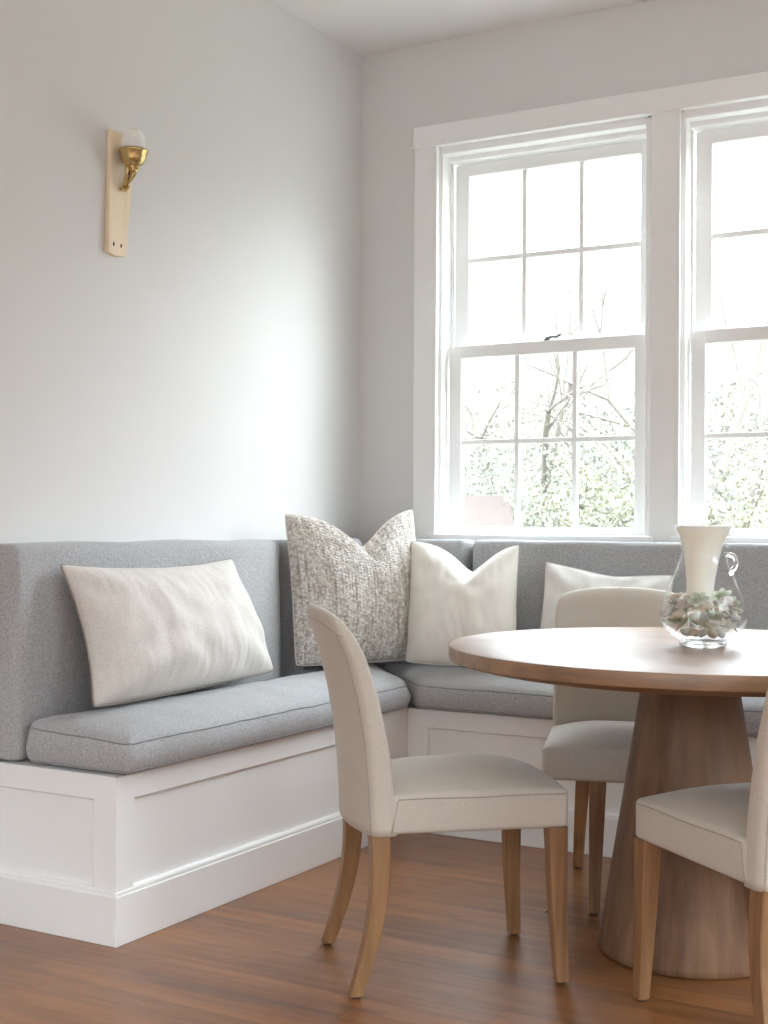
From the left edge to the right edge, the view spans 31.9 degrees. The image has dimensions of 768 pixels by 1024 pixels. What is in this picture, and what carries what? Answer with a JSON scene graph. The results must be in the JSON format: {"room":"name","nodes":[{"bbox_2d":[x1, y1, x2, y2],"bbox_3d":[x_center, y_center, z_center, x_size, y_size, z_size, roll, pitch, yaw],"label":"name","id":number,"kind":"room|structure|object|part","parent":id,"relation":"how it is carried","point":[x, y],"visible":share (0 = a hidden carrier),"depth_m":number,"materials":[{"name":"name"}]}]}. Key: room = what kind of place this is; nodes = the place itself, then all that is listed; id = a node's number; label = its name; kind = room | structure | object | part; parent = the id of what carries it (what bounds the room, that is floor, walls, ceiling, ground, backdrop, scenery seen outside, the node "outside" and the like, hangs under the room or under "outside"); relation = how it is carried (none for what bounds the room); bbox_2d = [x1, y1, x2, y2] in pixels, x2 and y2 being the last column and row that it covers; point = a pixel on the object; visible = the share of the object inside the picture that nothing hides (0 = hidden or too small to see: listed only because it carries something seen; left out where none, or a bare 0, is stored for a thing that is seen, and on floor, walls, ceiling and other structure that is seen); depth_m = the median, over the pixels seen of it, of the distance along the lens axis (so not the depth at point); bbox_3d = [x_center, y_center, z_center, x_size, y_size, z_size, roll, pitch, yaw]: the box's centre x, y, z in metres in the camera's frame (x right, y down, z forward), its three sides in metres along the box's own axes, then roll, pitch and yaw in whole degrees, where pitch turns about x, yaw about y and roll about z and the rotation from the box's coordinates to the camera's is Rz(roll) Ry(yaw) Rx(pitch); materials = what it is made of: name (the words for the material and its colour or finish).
{"room":"dining room","nodes":[
{"label":"dining room","id":0,"kind":"room"},
{"bbox_2d":[0,0,361,543],"bbox_3d":[-1.967,-0.394,2.248,0.160,2.920,7.560,0,-1,30],"label":"wall","id":1,"kind":"structure","parent":0,"point":[201,381],"depth_m":4.34,"materials":[{"name":"paint"}]},
{"bbox_2d":[104,128,147,256],"bbox_3d":[-0.764,-0.967,4.071,0.110,0.384,0.120,0,-1,30],"label":"wall sconce","id":2,"kind":"object","parent":1,"relation":"attached to","point":[126,152],"visible":1,"depth_m":4.05,"materials":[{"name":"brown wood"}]},
{"bbox_3d":[-0.763,-1.017,4.070,0.043,0.065,0.059,1,-1,-31],"label":"stem","id":3,"kind":"part","parent":2,"relation":"part of","materials":[{"name":"gold metal"}]},
{"bbox_3d":[-0.757,-1.125,4.063,0.075,0.068,0.075,0,-1,30],"label":"globe","id":4,"kind":"part","parent":2,"relation":"part of","materials":[{"name":"white glass"}]},
{"bbox_2d":[0,833,754,1023],"bbox_3d":[0.178,1.119,0.908,5.220,0.100,7.720,0,-1,30],"label":"floor","id":5,"kind":"structure","parent":0,"point":[447,954],"depth_m":3.21,"materials":[{"name":"brown wood"}]},
{"bbox_2d":[0,703,413,947],"bbox_3d":[-0.384,0.883,4.339,0.506,0.420,2.009,0,-1,30],"label":"banquette base","id":6,"kind":"object","parent":5,"relation":"on","point":[115,860],"visible":0.73,"depth_m":3.55,"materials":[{"name":"paint"}]},
{"bbox_3d":[-0.880,0.848,3.484,0.496,0.370,0.012,0,-1,30],"label":"frame","id":7,"kind":"part","parent":6,"relation":"part of","materials":[{"name":"paint"}]},
{"bbox_2d":[0,539,280,760],"bbox_3d":[-0.694,0.376,4.143,0.163,0.579,1.343,0,-1,30],"label":"bench backrest","id":8,"kind":"object","parent":6,"relation":"on","point":[45,669],"visible":0.53,"depth_m":3.67,"materials":[{"name":"grey fabric"}]},
{"bbox_2d":[26,663,410,774],"bbox_3d":[-0.344,0.602,4.207,0.369,0.133,1.797,0,-1,30],"label":"seat cushion","id":9,"kind":"object","parent":6,"relation":"on","point":[135,737],"visible":0.88,"depth_m":3.64,"materials":[{"name":"grey fabric"}]},
{"bbox_2d":[60,558,273,706],"bbox_3d":[-0.570,0.336,3.983,0.243,0.383,0.964,0,-1,30],"label":"lumbar pillow","id":10,"kind":"object","parent":9,"relation":"on","point":[149,633],"visible":1,"depth_m":3.76,"materials":[{"name":"fabric"}]},
{"bbox_2d":[285,510,415,665],"bbox_3d":[-0.063,0.262,4.782,0.582,0.548,0.196,1,-1,-38],"label":"knit pillow","id":11,"kind":"object","parent":9,"relation":"on","point":[367,586],"visible":0.8,"depth_m":4.68,"materials":[{"name":"beige fabric"}]},
{"bbox_3d":[-0.299,0.856,4.010,0.012,0.370,1.503,0,-1,30],"label":"frame","id":12,"kind":"part","parent":6,"relation":"part of","materials":[{"name":"paint"}]},
{"bbox_2d":[276,538,361,676],"bbox_3d":[-0.237,0.386,4.942,0.159,0.578,0.482,0,-1,30],"label":"cushion","id":13,"kind":"object","parent":6,"relation":"on","point":[289,667],"visible":0.08,"depth_m":4.73,"materials":[{"name":"grey fabric"}]},
{"bbox_2d":[372,539,474,669],"bbox_3d":[0.145,0.389,5.076,0.404,0.579,0.154,0,-1,30],"label":"cushion","id":14,"kind":"object","parent":6,"relation":"on","point":[461,549],"visible":0.12,"depth_m":4.98,"materials":[{"name":"grey fabric"}]},
{"bbox_2d":[307,604,568,998],"bbox_3d":[0.107,0.655,3.239,0.583,0.865,0.418,0,0,-11],"label":"dining chair","id":15,"kind":"object","parent":5,"relation":"on","point":[381,797],"visible":1,"depth_m":3.08,"materials":[{"name":"beige fabric"}]},
{"bbox_3d":[-0.106,0.905,3.377,0.095,0.352,0.060,0,0,-11],"label":"leg","id":16,"kind":"part","parent":15,"relation":"part of","materials":[{"name":"brown wood"}]},
{"bbox_3d":[-0.093,0.475,3.199,0.174,0.508,0.406,0,0,-11],"label":"backrest","id":17,"kind":"part","parent":15,"relation":"part of","materials":[{"name":"beige fabric"}]},
{"bbox_3d":[-0.034,0.902,3.026,0.095,0.352,0.060,0,0,-11],"label":"leg","id":18,"kind":"part","parent":15,"relation":"part of","materials":[{"name":"brown wood"}]},
{"bbox_3d":[0.182,0.662,3.254,0.430,0.131,0.410,0,0,-11],"label":"seat","id":19,"kind":"part","parent":15,"relation":"part of","materials":[{"name":"beige fabric"}]},
{"bbox_3d":[0.327,0.906,3.463,0.050,0.356,0.046,0,0,-11],"label":"leg","id":20,"kind":"part","parent":15,"relation":"part of","materials":[{"name":"brown wood"}]},
{"bbox_3d":[0.398,0.904,3.114,0.050,0.356,0.046,0,0,-11],"label":"leg","id":21,"kind":"part","parent":15,"relation":"part of","materials":[{"name":"brown wood"}]},
{"bbox_2d":[407,706,757,857],"bbox_3d":[1.301,0.893,4.223,2.551,0.420,0.480,0,-1,30],"label":"banquette base","id":22,"kind":"object","parent":5,"relation":"on","point":[429,731],"visible":0.05,"depth_m":4.49,"materials":[{"name":"paint"}]},
{"bbox_2d":[384,663,552,719],"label":"seat cushion","id":23,"kind":"object","parent":22,"relation":"on","point":[446,688],"depth_m":4.52,"materials":[{"name":"grey fabric"}]},
{"bbox_2d":[406,541,518,665],"bbox_3d":[0.265,0.321,4.737,0.447,0.433,0.208,0,-1,22],"label":"square pillow","id":24,"kind":"object","parent":23,"relation":"on","point":[449,601],"visible":0.83,"depth_m":4.69,"materials":[{"name":"beige fabric"}]},
{"bbox_2d":[540,562,672,628],"bbox_3d":[0.735,0.358,4.550,0.478,0.364,0.148,0,-1,30],"label":"lumbar pillow","id":25,"kind":"object","parent":23,"relation":"on","point":[559,579],"visible":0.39,"depth_m":4.60,"materials":[{"name":"white fabric"}]},
{"bbox_2d":[473,539,767,629],"bbox_3d":[1.409,0.391,4.350,2.494,0.580,0.156,0,-1,30],"label":"bench backrest","id":26,"kind":"object","parent":22,"relation":"on","point":[609,558],"visible":0.2,"depth_m":4.62,"materials":[{"name":"grey fabric"}]},
{"bbox_2d":[742,697,765,736],"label":"seat cushion","id":27,"kind":"object","parent":22,"relation":"on","point":[753,707],"depth_m":4.04,"materials":[{"name":"grey fabric"}]},
{"bbox_2d":[449,627,767,979],"bbox_3d":[0.799,0.714,3.347,1.280,0.757,1.280,0,-1,30],"label":"pedestal table","id":28,"kind":"object","parent":5,"relation":"on","point":[690,730],"visible":0.8,"depth_m":3.20,"materials":[{"name":"brown wood"}]},
{"bbox_2d":[659,527,747,647],"bbox_3d":[0.795,0.186,3.350,0.214,0.297,0.214,0,-1,30],"label":"glass jug","id":29,"kind":"object","parent":28,"relation":"on","point":[694,643],"visible":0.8,"depth_m":3.33,"materials":[{"name":"clear glass"}]},
{"bbox_2d":[664,598,677,604],"bbox_3d":[0.728,0.225,3.354,0.055,0.021,0.054,1,-1,-22],"label":"dried flower","id":30,"kind":"object","parent":29,"relation":"in","point":[672,602],"visible":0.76,"depth_m":3.35,"materials":[{"name":"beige plant"}]},
{"bbox_2d":[665,604,677,619],"bbox_3d":[0.725,0.250,3.377,0.038,0.042,0.055,0,-1,41],"label":"dried flower","id":31,"kind":"object","parent":29,"relation":"in","point":[672,609],"visible":0.88,"depth_m":3.37,"materials":[{"name":"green plant"}]},
{"bbox_2d":[664,592,684,600],"bbox_3d":[0.729,0.212,3.371,0.051,0.024,0.054,0,-1,30],"label":"dried flower","id":32,"kind":"object","parent":29,"relation":"in","point":[676,595],"visible":1,"depth_m":3.36,"materials":[{"name":"beige plant"}]},
{"bbox_2d":[667,617,688,623],"bbox_3d":[0.737,0.270,3.378,0.054,0.026,0.050,0,-1,29],"label":"dried flower","id":33,"kind":"object","parent":29,"relation":"in","point":[674,620],"visible":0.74,"depth_m":3.37,"materials":[{"name":"green plant"}]},
{"bbox_2d":[675,615,689,630],"bbox_3d":[0.736,0.275,3.321,0.036,0.043,0.056,0,0,10],"label":"dried flower","id":34,"kind":"object","parent":29,"relation":"in","point":[683,621],"visible":1,"depth_m":3.31,"materials":[{"name":"beige plant"}]},
{"bbox_2d":[672,610,684,617],"bbox_3d":[0.728,0.252,3.320,0.032,0.021,0.024,0,0,-10],"label":"pebble","id":35,"kind":"object","parent":34,"relation":"on","point":[678,613],"visible":0.99,"depth_m":3.31,"materials":[{"name":"beige stone"}]},
{"bbox_2d":[675,595,691,610],"bbox_3d":[0.741,0.223,3.308,0.054,0.037,0.042,0,-1,35],"label":"dried flower","id":36,"kind":"object","parent":29,"relation":"in","point":[682,602],"visible":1,"depth_m":3.31,"materials":[{"name":"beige plant"}]},
{"bbox_2d":[680,628,690,635],"bbox_3d":[0.753,0.299,3.353,0.031,0.020,0.025,0,0,-6],"label":"pebble","id":37,"kind":"object","parent":29,"relation":"in","point":[684,631],"visible":0.85,"depth_m":3.34,"materials":[{"name":"beige stone"}]},
{"bbox_2d":[678,607,692,616],"bbox_3d":[0.758,0.252,3.415,0.055,0.039,0.042,0,-1,34],"label":"dried flower","id":38,"kind":"object","parent":29,"relation":"in","point":[688,610],"visible":0.26,"depth_m":3.41,"materials":[{"name":"beige plant"}]},
{"bbox_2d":[685,615,699,627],"bbox_3d":[0.786,0.277,3.413,0.050,0.036,0.047,0,-1,28],"label":"dried flower","id":39,"kind":"object","parent":29,"relation":"in","point":[695,623],"visible":0.54,"depth_m":3.42,"materials":[{"name":"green plant"}]},
{"bbox_2d":[692,608,704,613],"bbox_3d":[0.801,0.251,3.424,0.032,0.020,0.025,0,-1,23],"label":"pebble","id":40,"kind":"object","parent":39,"relation":"on","point":[701,610],"visible":0.52,"depth_m":3.41,"materials":[{"name":"beige stone"}]},
{"bbox_2d":[689,629,700,636],"bbox_3d":[0.766,0.298,3.318,0.032,0.020,0.026,1,-1,-27],"label":"pebble","id":41,"kind":"object","parent":29,"relation":"in","point":[693,632],"visible":1,"depth_m":3.31,"materials":[{"name":"beige stone"}]},
{"bbox_2d":[691,610,700,620],"bbox_3d":[0.761,0.254,3.284,0.023,0.027,0.029,0,0,14],"label":"pebble","id":42,"kind":"object","parent":29,"relation":"in","point":[695,615],"visible":1,"depth_m":3.28,"materials":[{"name":"white stone"}]},
{"bbox_2d":[687,592,708,606],"bbox_3d":[0.767,0.214,3.287,0.054,0.036,0.044,0,-1,39],"label":"dried flower","id":43,"kind":"object","parent":29,"relation":"in","point":[702,597],"visible":1,"depth_m":3.28,"materials":[{"name":"green plant"}]},
{"bbox_2d":[699,628,706,637],"bbox_3d":[0.795,0.300,3.349,0.023,0.027,0.028,0,-1,34],"label":"pebble","id":44,"kind":"object","parent":29,"relation":"in","point":[703,630],"visible":0.59,"depth_m":3.34,"materials":[{"name":"beige stone"}]},
{"bbox_2d":[675,522,732,607],"bbox_3d":[0.795,0.131,3.351,0.141,0.213,0.141,0,-1,30],"label":"candle","id":45,"kind":"object","parent":29,"relation":"in","point":[702,545],"visible":0.85,"depth_m":3.32,"materials":[{"name":"white wax"}]},
{"bbox_2d":[696,619,716,630],"bbox_3d":[0.788,0.276,3.285,0.050,0.027,0.054,0,0,18],"label":"dried flower","id":46,"kind":"object","parent":29,"relation":"in","point":[703,623],"visible":1,"depth_m":3.28,"materials":[{"name":"beige plant"}]},
{"bbox_2d":[707,630,717,638],"bbox_3d":[0.808,0.299,3.310,0.027,0.026,0.024,0,0,6],"label":"pebble","id":47,"kind":"object","parent":29,"relation":"in","point":[712,634],"visible":0.9,"depth_m":3.30,"materials":[{"name":"beige stone"}]},
{"bbox_2d":[704,609,725,620],"bbox_3d":[0.806,0.250,3.277,0.055,0.027,0.050,1,-1,-30],"label":"dried flower","id":48,"kind":"object","parent":29,"relation":"in","point":[710,613],"visible":1,"depth_m":3.27,"materials":[{"name":"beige plant"}]},
{"bbox_2d":[701,601,713,609],"bbox_3d":[0.789,0.228,3.283,0.024,0.021,0.032,1,-1,-40],"label":"pebble","id":49,"kind":"object","parent":48,"relation":"on","point":[709,605],"visible":1,"depth_m":3.27,"materials":[{"name":"beige stone"}]},
{"bbox_2d":[712,605,728,616],"bbox_3d":[0.852,0.249,3.399,0.055,0.028,0.049,1,-1,-43],"label":"dried flower","id":50,"kind":"object","parent":29,"relation":"in","point":[720,610],"visible":0.53,"depth_m":3.40,"materials":[{"name":"beige plant"}]},
{"bbox_2d":[717,598,723,607],"bbox_3d":[0.851,0.228,3.388,0.025,0.027,0.025,1,-1,-37],"label":"pebble","id":51,"kind":"object","parent":50,"relation":"on","point":[719,605],"visible":0.48,"depth_m":3.38,"materials":[{"name":"white stone"}]},
{"bbox_2d":[716,628,725,637],"bbox_3d":[0.836,0.302,3.342,0.026,0.024,0.028,0,-1,25],"label":"pebble","id":52,"kind":"object","parent":29,"relation":"in","point":[721,634],"visible":0.7,"depth_m":3.33,"materials":[{"name":"white stone"}]},
{"bbox_2d":[713,588,731,602],"bbox_3d":[0.854,0.213,3.389,0.055,0.046,0.032,0,0,11],"label":"dried flower","id":53,"kind":"object","parent":29,"relation":"in","point":[719,594],"visible":0.66,"depth_m":3.38,"materials":[{"name":"green plant"}]},
{"bbox_2d":[714,618,736,632],"bbox_3d":[0.838,0.278,3.303,0.054,0.033,0.046,0,-1,26],"label":"dried flower","id":54,"kind":"object","parent":29,"relation":"in","point":[728,622],"visible":0.99,"depth_m":3.30,"materials":[{"name":"beige plant"}]},
{"bbox_2d":[716,599,736,608],"bbox_3d":[0.842,0.226,3.300,0.052,0.022,0.054,1,-1,-31],"label":"dried flower","id":55,"kind":"object","parent":29,"relation":"in","point":[730,605],"visible":1,"depth_m":3.29,"materials":[{"name":"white plant"}]},
{"bbox_2d":[723,596,732,603],"bbox_3d":[0.845,0.217,3.303,0.030,0.021,0.027,1,0,-18],"label":"pebble","id":56,"kind":"object","parent":55,"relation":"on","point":[728,599],"visible":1,"depth_m":3.29,"materials":[{"name":"white stone"}]},
{"bbox_2d":[721,594,741,609],"bbox_3d":[0.864,0.225,3.339,0.054,0.041,0.038,1,-1,-40],"label":"dried flower","id":57,"kind":"object","parent":29,"relation":"in","point":[737,602],"visible":0.46,"depth_m":3.34,"materials":[{"name":"green plant"}]},
{"bbox_3d":[0.865,0.130,3.349,0.037,0.062,0.013,0,0,2],"label":"handle","id":58,"kind":"part","parent":29,"relation":"part of","materials":[{"name":"clear glass"}]},
{"bbox_2d":[723,607,740,620],"bbox_3d":[0.856,0.250,3.306,0.054,0.036,0.045,1,-1,-39],"label":"dried flower","id":59,"kind":"object","parent":29,"relation":"in","point":[734,613],"visible":1,"depth_m":3.30,"materials":[{"name":"beige plant"}]},
{"bbox_2d":[723,609,742,615],"bbox_3d":[0.869,0.247,3.352,0.055,0.027,0.050,0,0,10],"label":"dried flower","id":60,"kind":"object","parent":29,"relation":"in","point":[738,610],"visible":0.34,"depth_m":3.35,"materials":[{"name":"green plant"}]},
{"bbox_2d":[542,587,689,914],"bbox_3d":[0.683,0.664,3.920,0.424,0.865,0.590,0,0,12],"label":"dining chair","id":61,"kind":"object","parent":5,"relation":"on","point":[588,743],"visible":0.5,"depth_m":4.07,"materials":[{"name":"beige fabric"}]},
{"bbox_3d":[0.608,0.915,4.116,0.060,0.352,0.095,0,0,12],"label":"leg","id":62,"kind":"part","parent":61,"relation":"part of","materials":[{"name":"brown wood"}]},
{"bbox_3d":[0.669,0.670,3.844,0.410,0.131,0.430,0,0,12],"label":"seat","id":63,"kind":"part","parent":61,"relation":"part of","materials":[{"name":"beige fabric"}]},
{"bbox_3d":[0.583,0.910,3.670,0.046,0.356,0.050,0,0,12],"label":"leg","id":64,"kind":"part","parent":61,"relation":"part of","materials":[{"name":"brown wood"}]},
{"bbox_3d":[0.728,0.487,4.122,0.406,0.508,0.174,0,0,12],"label":"backrest","id":65,"kind":"part","parent":61,"relation":"part of","materials":[{"name":"beige fabric"}]},
{"bbox_2d":[633,689,767,1023],"bbox_3d":[0.847,0.656,2.811,0.418,0.865,0.583,1,-1,-21],"label":"dining chair","id":66,"kind":"object","parent":5,"relation":"on","point":[723,828],"visible":1,"depth_m":2.77,"materials":[{"name":"beige fabric"}]},
{"bbox_3d":[0.585,0.904,2.991,0.046,0.356,0.050,1,-1,-21],"label":"leg","id":67,"kind":"part","parent":66,"relation":"part of","materials":[{"name":"brown wood"}]},
{"bbox_3d":[0.819,0.663,2.882,0.410,0.131,0.430,1,-1,-21],"label":"seat","id":68,"kind":"part","parent":66,"relation":"part of","materials":[{"name":"beige fabric"}]},
{"bbox_3d":[0.921,0.476,2.621,0.406,0.508,0.174,1,-1,-21],"label":"backrest","id":69,"kind":"part","parent":66,"relation":"part of","materials":[{"name":"beige fabric"}]},
{"bbox_3d":[0.741,0.904,2.578,0.060,0.352,0.095,1,-1,-21],"label":"leg","id":70,"kind":"part","parent":66,"relation":"part of","materials":[{"name":"brown wood"}]},
{"bbox_2d":[268,0,647,55],"bbox_3d":[0.198,-1.911,0.933,5.220,0.120,7.720,0,-1,30],"label":"ceiling","id":71,"kind":"structure","parent":0,"point":[365,27],"depth_m":4.93,"materials":[{"name":"paint"}]},
{"bbox_2d":[359,0,767,663],"bbox_3d":[2.138,-0.352,4.160,5.060,2.920,0.160,0,-1,30],"label":"wall","id":72,"kind":"structure","parent":0,"point":[650,44],"depth_m":5.18,"materials":[{"name":"paint"}]},
{"bbox_2d":[413,146,439,538],"bbox_3d":[0.160,-0.454,5.187,0.101,1.914,0.027,0,-1,30],"label":"trim","id":73,"kind":"structure","parent":72,"relation":"attached to","point":[426,206],"depth_m":5.18,"materials":[{"name":"paint"}]},
{"bbox_2d":[428,116,651,541],"bbox_3d":[0.614,-0.649,5.042,0.890,1.522,0.230,0,-1,30],"label":"window","id":74,"kind":"structure","parent":72,"relation":"in","point":[459,164],"depth_m":5.08,"materials":[{"name":"paint"}]},
{"bbox_3d":[0.273,-0.995,5.274,0.005,0.680,0.006,0,-1,30],"label":"sash cord","id":75,"kind":"part","parent":74,"relation":"part of","materials":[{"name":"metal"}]},
{"bbox_3d":[0.610,0.099,5.036,0.890,0.026,0.230,0,-1,30],"label":"sill","id":76,"kind":"part","parent":74,"relation":"part of","materials":[{"name":"paint"}]},
{"bbox_3d":[0.605,-0.278,5.037,0.796,0.726,0.034,0,-1,30],"label":"sash","id":77,"kind":"part","parent":74,"relation":"part of","materials":[{"name":"paint"}]},
{"bbox_3d":[0.632,-0.976,5.082,0.796,0.753,0.034,0,-1,30],"label":"sash","id":78,"kind":"part","parent":74,"relation":"part of","materials":[{"name":"paint"}]},
{"bbox_2d":[411,71,767,150],"bbox_3d":[0.989,-1.445,4.721,2.020,0.084,0.032,0,-1,30],"label":"trim","id":79,"kind":"structure","parent":72,"relation":"attached to","point":[749,87],"depth_m":4.84,"materials":[{"name":"paint"}]},
{"bbox_2d":[649,109,680,541],"bbox_3d":[0.986,-0.452,4.713,0.107,1.914,0.027,0,-1,30],"label":"trim","id":80,"kind":"structure","parent":72,"relation":"attached to","point":[665,126],"depth_m":4.71,"materials":[{"name":"paint"}]},
{"bbox_2d":[671,98,767,542],"bbox_3d":[1.445,-0.647,4.566,0.890,1.522,0.230,0,-1,30],"label":"window","id":81,"kind":"structure","parent":72,"relation":"in","point":[702,129],"depth_m":4.73,"materials":[{"name":"paint"}]},
{"bbox_3d":[1.103,-0.994,4.798,0.005,0.680,0.006,0,-1,30],"label":"sash cord","id":82,"kind":"part","parent":81,"relation":"part of","materials":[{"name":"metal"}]},
{"bbox_3d":[1.440,0.101,4.560,0.890,0.026,0.230,0,-1,30],"label":"sill","id":83,"kind":"part","parent":81,"relation":"part of","materials":[{"name":"paint"}]},
{"bbox_3d":[1.435,-0.277,4.561,0.796,0.726,0.034,0,-1,30],"label":"sash","id":84,"kind":"part","parent":81,"relation":"part of","materials":[{"name":"paint"}]},
{"bbox_3d":[1.462,-0.975,4.606,0.796,0.753,0.034,0,-1,30],"label":"sash","id":85,"kind":"part","parent":81,"relation":"part of","materials":[{"name":"paint"}]},
{"label":"outside","id":86,"kind":"structure","parent":0,"visible":0},
{"bbox_3d":[9.014,1.873,26.267,55.000,0.274,44.600,0,-1,30],"label":"ground","id":87,"kind":"structure","parent":86,"visible":0},
{"bbox_2d":[464,496,513,526],"bbox_3d":[0.402,0.825,14.898,1.990,2.020,1.700,0,0,3],"label":"garden shed","id":88,"kind":"object","parent":87,"relation":"on","point":[479,511],"visible":0.11,"depth_m":14.50,"materials":[{"name":"white"}]},
{"bbox_2d":[464,412,571,526],"bbox_3d":[1.339,0.259,17.822,2.777,3.226,2.861,0,-1,30],"label":"shrub","id":89,"kind":"object","parent":87,"relation":"on","point":[471,463],"visible":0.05,"depth_m":17.59,"materials":[{"name":"green plant"}]},
{"bbox_2d":[464,262,589,511],"bbox_3d":[1.376,-1.017,18.927,4.646,5.807,2.997,1,-1,-29],"label":"bare tree","id":90,"kind":"object","parent":87,"relation":"on","point":[471,414],"visible":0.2,"depth_m":19.36,"materials":[{"name":"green plant"}]},
{"bbox_2d":[464,397,618,526],"bbox_3d":[1.967,0.008,22.584,3.822,3.816,3.842,0,0,20],"label":"shrub","id":91,"kind":"object","parent":87,"relation":"on","point":[492,457],"visible":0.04,"depth_m":22.32,"materials":[{"name":"green plant"}]},
{"bbox_2d":[464,410,632,527],"bbox_3d":[1.857,0.340,15.791,2.567,3.036,2.597,0,-1,43],"label":"shrub","id":92,"kind":"object","parent":87,"relation":"on","point":[495,489],"visible":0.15,"depth_m":15.54,"materials":[{"name":"green plant"}]},
{"bbox_2d":[464,368,633,527],"bbox_3d":[3.381,-0.743,34.612,7.590,5.539,8.010,0,-1,23],"label":"shrub","id":93,"kind":"object","parent":87,"relation":"on","point":[607,410],"visible":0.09,"depth_m":33.31,"materials":[{"name":"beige plant"}]},
{"bbox_2d":[464,392,634,526],"bbox_3d":[2.913,-0.048,20.898,3.762,3.912,3.834,0,0,20],"label":"shrub","id":94,"kind":"object","parent":87,"relation":"on","point":[509,423],"visible":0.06,"depth_m":20.78,"materials":[{"name":"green plant"}]},
{"bbox_2d":[501,417,634,527],"bbox_3d":[2.452,0.368,14.819,2.428,2.971,2.386,1,0,-17],"label":"shrub","id":95,"kind":"object","parent":87,"relation":"on","point":[610,498],"visible":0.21,"depth_m":14.63,"materials":[{"name":"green plant"}]},
{"bbox_2d":[477,164,738,527],"bbox_3d":[2.389,-1.204,15.111,3.085,6.118,3.694,0,0,18],"label":"bare tree","id":96,"kind":"object","parent":87,"relation":"on","point":[564,402],"visible":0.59,"depth_m":15.43,"materials":[{"name":"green plant"}]},
{"bbox_2d":[464,140,767,528],"bbox_3d":[2.935,-1.364,14.975,6.194,6.473,4.161,0,0,-2],"label":"bare tree","id":97,"kind":"object","parent":87,"relation":"on","point":[746,392],"visible":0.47,"depth_m":15.27,"materials":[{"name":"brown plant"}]},
{"bbox_2d":[464,315,767,492],"bbox_3d":[4.018,-0.575,20.193,5.713,4.976,3.624,0,0,12],"label":"bare tree","id":98,"kind":"object","parent":87,"relation":"on","point":[617,457],"visible":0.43,"depth_m":19.62,"materials":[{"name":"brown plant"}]},
{"bbox_2d":[478,169,767,527],"bbox_3d":[3.431,-1.111,17.544,5.355,6.028,5.193,0,-1,22],"label":"bare tree","id":99,"kind":"object","parent":87,"relation":"on","point":[613,463],"visible":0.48,"depth_m":17.37,"materials":[{"name":"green plant"}]},
{"bbox_2d":[496,382,766,527],"bbox_3d":[6.958,-0.649,35.035,8.334,5.368,8.283,0,-1,30],"label":"shrub","id":100,"kind":"object","parent":87,"relation":"on","point":[596,457],"visible":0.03,"depth_m":33.64,"materials":[{"name":"green plant"}]},
{"bbox_2d":[554,441,762,528],"bbox_3d":[3.325,0.422,15.518,2.620,2.888,2.564,0,0,-12],"label":"shrub","id":101,"kind":"object","parent":87,"relation":"on","point":[709,447],"visible":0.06,"depth_m":15.19,"materials":[{"name":"green plant"}]},
{"bbox_2d":[608,373,767,520],"bbox_3d":[5.431,-0.061,19.504,4.232,3.948,4.257,0,0,-5],"label":"shrub","id":102,"kind":"object","parent":87,"relation":"on","point":[758,418],"visible":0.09,"depth_m":19.32,"materials":[{"name":"green plant"}]},
{"bbox_2d":[616,369,767,523],"bbox_3d":[9.112,-0.821,31.161,7.934,5.712,7.756,0,0,0],"label":"shrub","id":103,"kind":"object","parent":87,"relation":"on","point":[724,414],"visible":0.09,"depth_m":30.01,"materials":[{"name":"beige plant"}]},
{"bbox_2d":[616,415,767,528],"bbox_3d":[4.044,0.311,16.258,2.853,3.132,2.822,0,-1,30],"label":"shrub","id":104,"kind":"object","parent":87,"relation":"on","point":[757,439],"visible":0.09,"depth_m":16.05,"materials":[{"name":"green plant"}]},
{"bbox_2d":[707,440,767,528],"bbox_3d":[4.173,0.580,13.858,2.455,2.554,2.342,0,-1,30],"label":"shrub","id":105,"kind":"object","parent":87,"relation":"on","point":[745,518],"visible":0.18,"depth_m":13.74,"materials":[{"name":"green plant"}]}
]}

